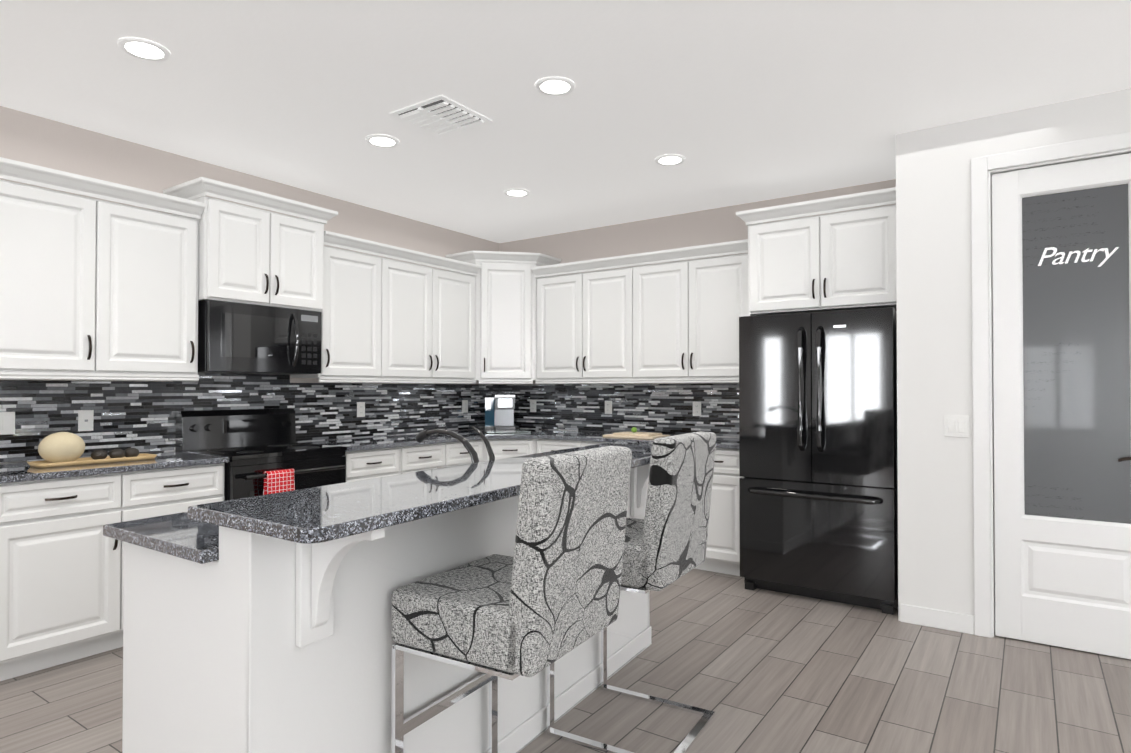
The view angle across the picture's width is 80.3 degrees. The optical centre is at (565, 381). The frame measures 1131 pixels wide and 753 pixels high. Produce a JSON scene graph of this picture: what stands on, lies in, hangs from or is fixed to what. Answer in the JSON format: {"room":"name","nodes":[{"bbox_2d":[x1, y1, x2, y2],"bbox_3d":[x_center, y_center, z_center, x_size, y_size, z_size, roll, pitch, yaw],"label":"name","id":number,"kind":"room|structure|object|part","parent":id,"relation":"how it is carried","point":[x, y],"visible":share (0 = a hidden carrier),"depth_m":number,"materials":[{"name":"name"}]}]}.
{"room":"kitchen","nodes":[
{"label":"kitchen","id":0,"kind":"room"},
{"bbox_2d":[0,106,498,462],"bbox_3d":[-3.255,-0.037,2.927,0.100,2.740,9.200,0,-1,35],"label":"wall","id":1,"kind":"structure","parent":0,"point":[39,141],"depth_m":4.04,"materials":[{"name":"grey paint"}]},
{"bbox_2d":[0,157,205,380],"bbox_3d":[-2.551,-0.517,3.512,0.394,1.025,1.104,0,-1,35],"label":"upper cabinet","id":2,"kind":"object","parent":1,"relation":"attached to","point":[93,289],"visible":1,"depth_m":3.44,"materials":[{"name":"white wood"}]},
{"bbox_2d":[0,373,498,462],"bbox_3d":[-1.825,0.196,4.892,0.008,0.476,4.114,0,-1,35],"label":"backsplash","id":3,"kind":"structure","parent":1,"relation":"attached to","point":[140,416],"depth_m":4.26,"materials":[{"name":"tile"}]},
{"bbox_2d":[0,412,14,434],"bbox_3d":[-2.843,0.214,3.405,0.009,0.115,0.072,0,-1,35],"label":"electrical outlet","id":4,"kind":"object","parent":3,"relation":"attached to","point":[7,422],"visible":1,"depth_m":3.41,"materials":[{"name":"white plastic"}]},
{"bbox_2d":[78,410,93,430],"bbox_3d":[-2.644,0.217,3.693,0.010,0.115,0.072,0,-1,35],"label":"electrical outlet","id":5,"kind":"object","parent":3,"relation":"attached to","point":[85,419],"visible":1,"depth_m":3.69,"materials":[{"name":"white plastic"}]},
{"bbox_2d":[357,402,364,416],"bbox_3d":[-1.591,0.221,5.215,0.008,0.115,0.072,0,-1,35],"label":"electrical outlet","id":6,"kind":"object","parent":3,"relation":"attached to","point":[360,409],"visible":1,"depth_m":5.21,"materials":[{"name":"white plastic"}]},
{"bbox_2d":[462,400,467,412],"bbox_3d":[-0.926,0.233,6.177,0.008,0.115,0.072,0,-1,35],"label":"electrical outlet","id":7,"kind":"object","parent":3,"relation":"attached to","point":[464,406],"visible":1,"depth_m":6.17,"materials":[{"name":"white plastic"}]},
{"bbox_2d":[163,177,337,311],"bbox_3d":[-1.984,-0.810,4.282,0.454,0.679,0.910,0,-1,35],"label":"upper cabinet","id":8,"kind":"object","parent":1,"relation":"attached to","point":[251,255],"visible":0.94,"depth_m":4.12,"materials":[{"name":"white wood"}]},
{"bbox_2d":[198,300,320,374],"bbox_3d":[-1.985,-0.261,4.276,0.450,0.420,0.752,0,-1,35],"label":"microwave","id":9,"kind":"object","parent":1,"relation":"attached to","point":[237,338],"visible":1,"depth_m":4.11,"materials":[{"name":"black metal"}]},
{"bbox_2d":[291,231,481,383],"bbox_3d":[-1.334,-0.495,5.270,0.394,1.025,1.568,0,-1,35],"label":"upper cabinet","id":10,"kind":"object","parent":1,"relation":"attached to","point":[386,320],"visible":0.92,"depth_m":5.07,"materials":[{"name":"white wood"}]},
{"bbox_2d":[0,569,1130,752],"bbox_3d":[0.076,1.335,0.605,8.200,0.060,9.200,0,-1,35],"label":"floor","id":11,"kind":"structure","parent":0,"point":[757,670],"depth_m":2.88,"materials":[{"name":"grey tile"}]},
{"bbox_2d":[0,463,223,680],"bbox_3d":[-2.421,0.894,3.458,0.650,0.890,1.038,0,-1,35],"label":"base cabinet","id":12,"kind":"object","parent":11,"relation":"on","point":[61,579],"visible":0.6,"depth_m":3.13,"materials":[{"name":"white wood"}]},
{"bbox_2d":[0,451,229,483],"bbox_3d":[-2.430,0.433,3.457,0.643,0.031,1.070,0,-1,35],"label":"countertop","id":13,"kind":"structure","parent":12,"relation":"on","point":[17,472],"depth_m":3.30,"materials":[{"name":"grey stone"}]},
{"bbox_2d":[27,432,156,467],"bbox_3d":[-2.405,0.334,3.429,0.170,0.164,0.540,0,-1,35],"label":"tray","id":14,"kind":"object","parent":13,"relation":"on","point":[59,449],"visible":1,"depth_m":3.29,"materials":[{"name":"brown wood"}]},
{"bbox_2d":[175,408,346,500],"bbox_3d":[-1.867,0.766,4.182,0.714,1.165,0.760,0,-1,35],"label":"range","id":15,"kind":"object","parent":11,"relation":"on","point":[263,451],"visible":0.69,"depth_m":4.13,"materials":[{"name":"black metal"}]},
{"bbox_2d":[263,469,294,494],"bbox_3d":[-1.663,0.630,3.891,0.047,0.228,0.178,0,-1,35],"label":"towel","id":16,"kind":"object","parent":15,"relation":"hanging from","point":[276,481],"depth_m":3.87,"materials":[{"name":"red fabric"}]},
{"bbox_2d":[345,447,398,481],"bbox_3d":[-1.545,0.910,4.724,0.650,0.890,0.478,0,-1,35],"label":"base cabinet","id":17,"kind":"object","parent":11,"relation":"on","point":[368,464],"visible":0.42,"depth_m":4.55,"materials":[{"name":"white wood"}]},
{"bbox_2d":[122,464,651,752],"bbox_3d":[-0.318,0.837,2.604,0.932,0.996,2.299,0,-1,30],"label":"kitchen island","id":18,"kind":"object","parent":11,"relation":"on","point":[247,642],"visible":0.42,"depth_m":1.75,"materials":[{"name":"white paint"}]},
{"bbox_2d":[103,512,218,563],"bbox_3d":[-0.478,0.424,2.699,0.532,0.031,2.348,0,-1,30],"label":"island countertop","id":19,"kind":"structure","parent":18,"relation":"on","point":[181,535],"depth_m":1.74,"materials":[{"name":"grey stone"}]},
{"bbox_2d":[415,426,494,462],"bbox_3d":[-0.442,0.295,2.707,0.362,0.226,0.135,0,-1,35],"label":"faucet","id":20,"kind":"object","parent":19,"relation":"on","point":[421,436],"visible":0.58,"depth_m":2.66,"materials":[{"name":"black metal"}]},
{"bbox_2d":[188,440,652,543],"bbox_3d":[-0.095,0.321,2.463,0.477,0.031,2.397,0,-1,30],"label":"bar","id":21,"kind":"object","parent":18,"relation":"on","point":[321,514],"visible":0.71,"depth_m":1.66,"materials":[{"name":"grey stone"}]},
{"bbox_2d":[399,440,482,473],"bbox_3d":[-1.156,0.917,5.285,0.650,0.890,0.884,0,-1,35],"label":"base cabinet","id":22,"kind":"object","parent":11,"relation":"on","point":[417,458],"visible":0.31,"depth_m":5.04,"materials":[{"name":"white wood"}]},
{"bbox_2d":[483,439,536,461],"bbox_3d":[-0.535,0.925,5.939,0.928,0.890,0.928,0,-1,35],"label":"base cabinet","id":23,"kind":"object","parent":11,"relation":"on","point":[534,448],"depth_m":5.52,"materials":[{"name":"white wood"}]},
{"bbox_2d":[296,428,738,451],"bbox_3d":[-0.185,0.450,4.878,2.717,0.031,2.283,0,-1,35],"label":"countertop","id":24,"kind":"structure","parent":23,"relation":"on","point":[372,443],"depth_m":5.15,"materials":[{"name":"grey stone"}]},
{"bbox_2d":[468,395,514,429],"bbox_3d":[-0.614,0.288,6.253,0.422,0.325,0.404,0,-1,35],"label":"coffee maker","id":25,"kind":"object","parent":24,"relation":"on","point":[498,412],"visible":0.98,"depth_m":6.16,"materials":[{"name":"white"}]},
{"bbox_2d":[485,430,530,432],"bbox_3d":[-0.509,0.441,5.886,0.380,0.010,0.280,0,-1,-10],"label":"board","id":26,"kind":"object","parent":24,"relation":"on","point":[500,431],"visible":1,"depth_m":5.79,"materials":[{"name":"grey"}]},
{"bbox_2d":[603,427,669,439],"bbox_3d":[0.556,0.400,5.247,0.440,0.078,0.300,0,-1,35],"label":"cutting boards","id":27,"kind":"object","parent":24,"relation":"on","point":[634,434],"visible":0.88,"depth_m":5.17,"materials":[{"name":"brown wood"}]},
{"bbox_2d":[391,446,631,752],"bbox_3d":[-0.141,0.756,1.910,0.518,1.129,0.480,0,-1,30],"label":"stool","id":28,"kind":"object","parent":11,"relation":"on","point":[546,595],"visible":1,"depth_m":1.74,"materials":[{"name":"grey fabric"}]},
{"bbox_2d":[537,439,608,452],"bbox_3d":[0.285,0.920,5.540,0.904,0.890,0.650,0,-1,35],"label":"base cabinet","id":29,"kind":"object","parent":11,"relation":"on","point":[546,445],"visible":0.04,"depth_m":5.43,"materials":[{"name":"white wood"}]},
{"bbox_2d":[547,431,716,752],"bbox_3d":[0.265,0.764,2.600,0.518,1.129,0.480,0,-1,30],"label":"stool","id":30,"kind":"object","parent":11,"relation":"on","point":[665,543],"visible":0.81,"depth_m":2.40,"materials":[{"name":"grey fabric"}]},
{"bbox_3d":[0.265,0.464,2.603,0.549,0.528,0.514,0,-1,35],"label":"seat","id":31,"kind":"part","parent":30,"relation":"part of","materials":[{"name":"fabric"}]},
{"bbox_2d":[694,448,741,575],"bbox_3d":[1.028,0.913,5.027,0.898,0.890,0.650,0,-1,35],"label":"base cabinet","id":32,"kind":"object","parent":11,"relation":"on","point":[723,548],"visible":0.08,"depth_m":4.63,"materials":[{"name":"white wood"}]},
{"bbox_2d":[739,307,897,614],"bbox_3d":[1.704,0.467,4.372,0.907,1.768,0.871,0,-1,35],"label":"fridge","id":33,"kind":"object","parent":11,"relation":"on","point":[818,479],"visible":0.96,"depth_m":4.04,"materials":[{"name":"black metal"}]},
{"bbox_2d":[0,0,1130,242],"bbox_3d":[0.076,-1.465,0.639,8.200,0.060,9.200,0,-1,35],"label":"ceiling","id":34,"kind":"structure","parent":0,"point":[734,102],"depth_m":3.19,"materials":[{"name":"white paint"}]},
{"bbox_2d":[118,37,170,61],"bbox_3d":[-1.784,-1.403,2.838,0.190,0.009,0.190,0,-1,35],"label":"recessed light","id":35,"kind":"object","parent":34,"relation":"in","point":[144,49],"visible":0.98,"depth_m":2.83,"materials":[{"name":"white"}]},
{"bbox_2d":[365,134,398,147],"bbox_3d":[-1.061,-1.390,3.882,0.190,0.009,0.190,0,-1,35],"label":"recessed light","id":36,"kind":"object","parent":34,"relation":"in","point":[382,141],"visible":0.98,"depth_m":3.87,"materials":[{"name":"white"}]},
{"bbox_2d":[389,95,492,136],"bbox_3d":[-0.653,-1.388,3.539,0.380,0.021,0.380,0,-1,35],"label":"ceiling vent","id":37,"kind":"object","parent":34,"relation":"in","point":[441,115],"visible":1,"depth_m":3.50,"materials":[{"name":"white metal"}]},
{"bbox_2d":[504,188,529,196],"bbox_3d":[-0.355,-1.378,4.901,0.190,0.009,0.190,0,-1,35],"label":"recessed light","id":38,"kind":"object","parent":34,"relation":"in","point":[515,192],"visible":1,"depth_m":4.88,"materials":[{"name":"white"}]},
{"bbox_2d":[535,77,574,95],"bbox_3d":[-0.049,-1.399,3.182,0.190,0.009,0.190,0,-1,35],"label":"recessed light","id":39,"kind":"object","parent":34,"relation":"in","point":[555,86],"visible":0.98,"depth_m":3.17,"materials":[{"name":"white"}]},
{"bbox_2d":[655,154,684,165],"bbox_3d":[0.656,-1.386,4.201,0.190,0.009,0.190,0,-1,35],"label":"recessed light","id":40,"kind":"object","parent":34,"relation":"in","point":[670,160],"visible":1,"depth_m":4.19,"materials":[{"name":"white"}]},
{"bbox_2d":[499,179,895,437],"bbox_3d":[0.889,-0.005,5.593,3.680,2.740,0.100,0,-1,35],"label":"wall","id":41,"kind":"structure","parent":0,"point":[711,226],"depth_m":5.61,"materials":[{"name":"grey paint"}]},
{"bbox_2d":[445,250,560,383],"bbox_3d":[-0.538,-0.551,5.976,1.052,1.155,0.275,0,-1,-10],"label":"upper cabinet","id":42,"kind":"object","parent":41,"relation":"attached to","point":[505,321],"depth_m":5.88,"materials":[{"name":"white wood"}]},
{"bbox_2d":[499,383,738,437],"bbox_3d":[0.463,0.235,5.816,2.717,0.420,0.008,0,-1,35],"label":"backsplash","id":43,"kind":"structure","parent":41,"relation":"attached to","point":[666,409],"depth_m":5.75,"materials":[{"name":"tile"}]},
{"bbox_2d":[530,400,535,411],"bbox_3d":[-0.307,0.234,6.340,0.072,0.115,0.008,0,-1,35],"label":"electrical outlet","id":44,"kind":"object","parent":43,"relation":"attached to","point":[532,405],"visible":1,"depth_m":6.34,"materials":[{"name":"white plastic"}]},
{"bbox_2d":[605,401,611,413],"bbox_3d":[0.376,0.229,5.867,0.072,0.115,0.008,0,-1,35],"label":"electrical outlet","id":45,"kind":"object","parent":43,"relation":"attached to","point":[608,407],"visible":1,"depth_m":5.86,"materials":[{"name":"white plastic"}]},
{"bbox_2d":[693,402,700,415],"bbox_3d":[1.058,0.223,5.395,0.072,0.115,0.008,0,-1,35],"label":"electrical outlet","id":46,"kind":"object","parent":43,"relation":"attached to","point":[696,408],"visible":1,"depth_m":5.39,"materials":[{"name":"white plastic"}]},
{"bbox_2d":[531,239,747,383],"bbox_3d":[0.616,-0.492,5.485,1.958,1.025,0.394,0,-1,35],"label":"upper cabinet","id":47,"kind":"object","parent":41,"relation":"attached to","point":[670,321],"visible":0.96,"depth_m":5.30,"materials":[{"name":"white wood"}]},
{"bbox_2d":[736,187,896,315],"bbox_3d":[1.761,-0.802,4.526,1.009,0.689,0.674,0,-1,35],"label":"upper cabinet","id":48,"kind":"object","parent":41,"relation":"attached to","point":[840,260],"visible":0.96,"depth_m":4.26,"materials":[{"name":"white wood"}]},
{"bbox_2d":[895,88,1130,620],"bbox_3d":[3.718,-0.042,2.564,4.420,2.740,0.120,0,-1,35],"label":"wall","id":49,"kind":"structure","parent":0,"point":[934,369],"depth_m":3.63,"materials":[{"name":"white paint"}]},
{"bbox_2d":[900,604,973,634],"bbox_3d":[3.643,1.278,2.519,4.310,0.100,0.010,0,-1,35],"label":"baseboard","id":50,"kind":"structure","parent":49,"relation":"attached to","point":[942,619],"depth_m":3.64,"materials":[{"name":"white wood"}]},
{"bbox_2d":[944,415,969,436],"bbox_3d":[2.103,0.241,3.601,0.118,0.118,0.009,0,-1,35],"label":"light switch","id":51,"kind":"object","parent":49,"relation":"attached to","point":[956,425],"visible":1,"depth_m":3.60,"materials":[{"name":"white plastic"}]},
{"bbox_2d":[971,131,1130,637],"bbox_3d":[2.554,0.076,3.358,0.870,2.532,0.138,0,-1,35],"label":"door frame","id":52,"kind":"structure","parent":49,"relation":"attached to","point":[984,169],"depth_m":3.52,"materials":[{"name":"white wood"}]},
{"bbox_2d":[992,153,1130,659],"bbox_3d":[2.527,0.118,3.319,0.686,2.427,0.106,0,-1,35],"label":"pantry door","id":53,"kind":"structure","parent":49,"relation":"in","point":[1061,254],"depth_m":3.36,"materials":[{"name":"white wood"}]}
]}

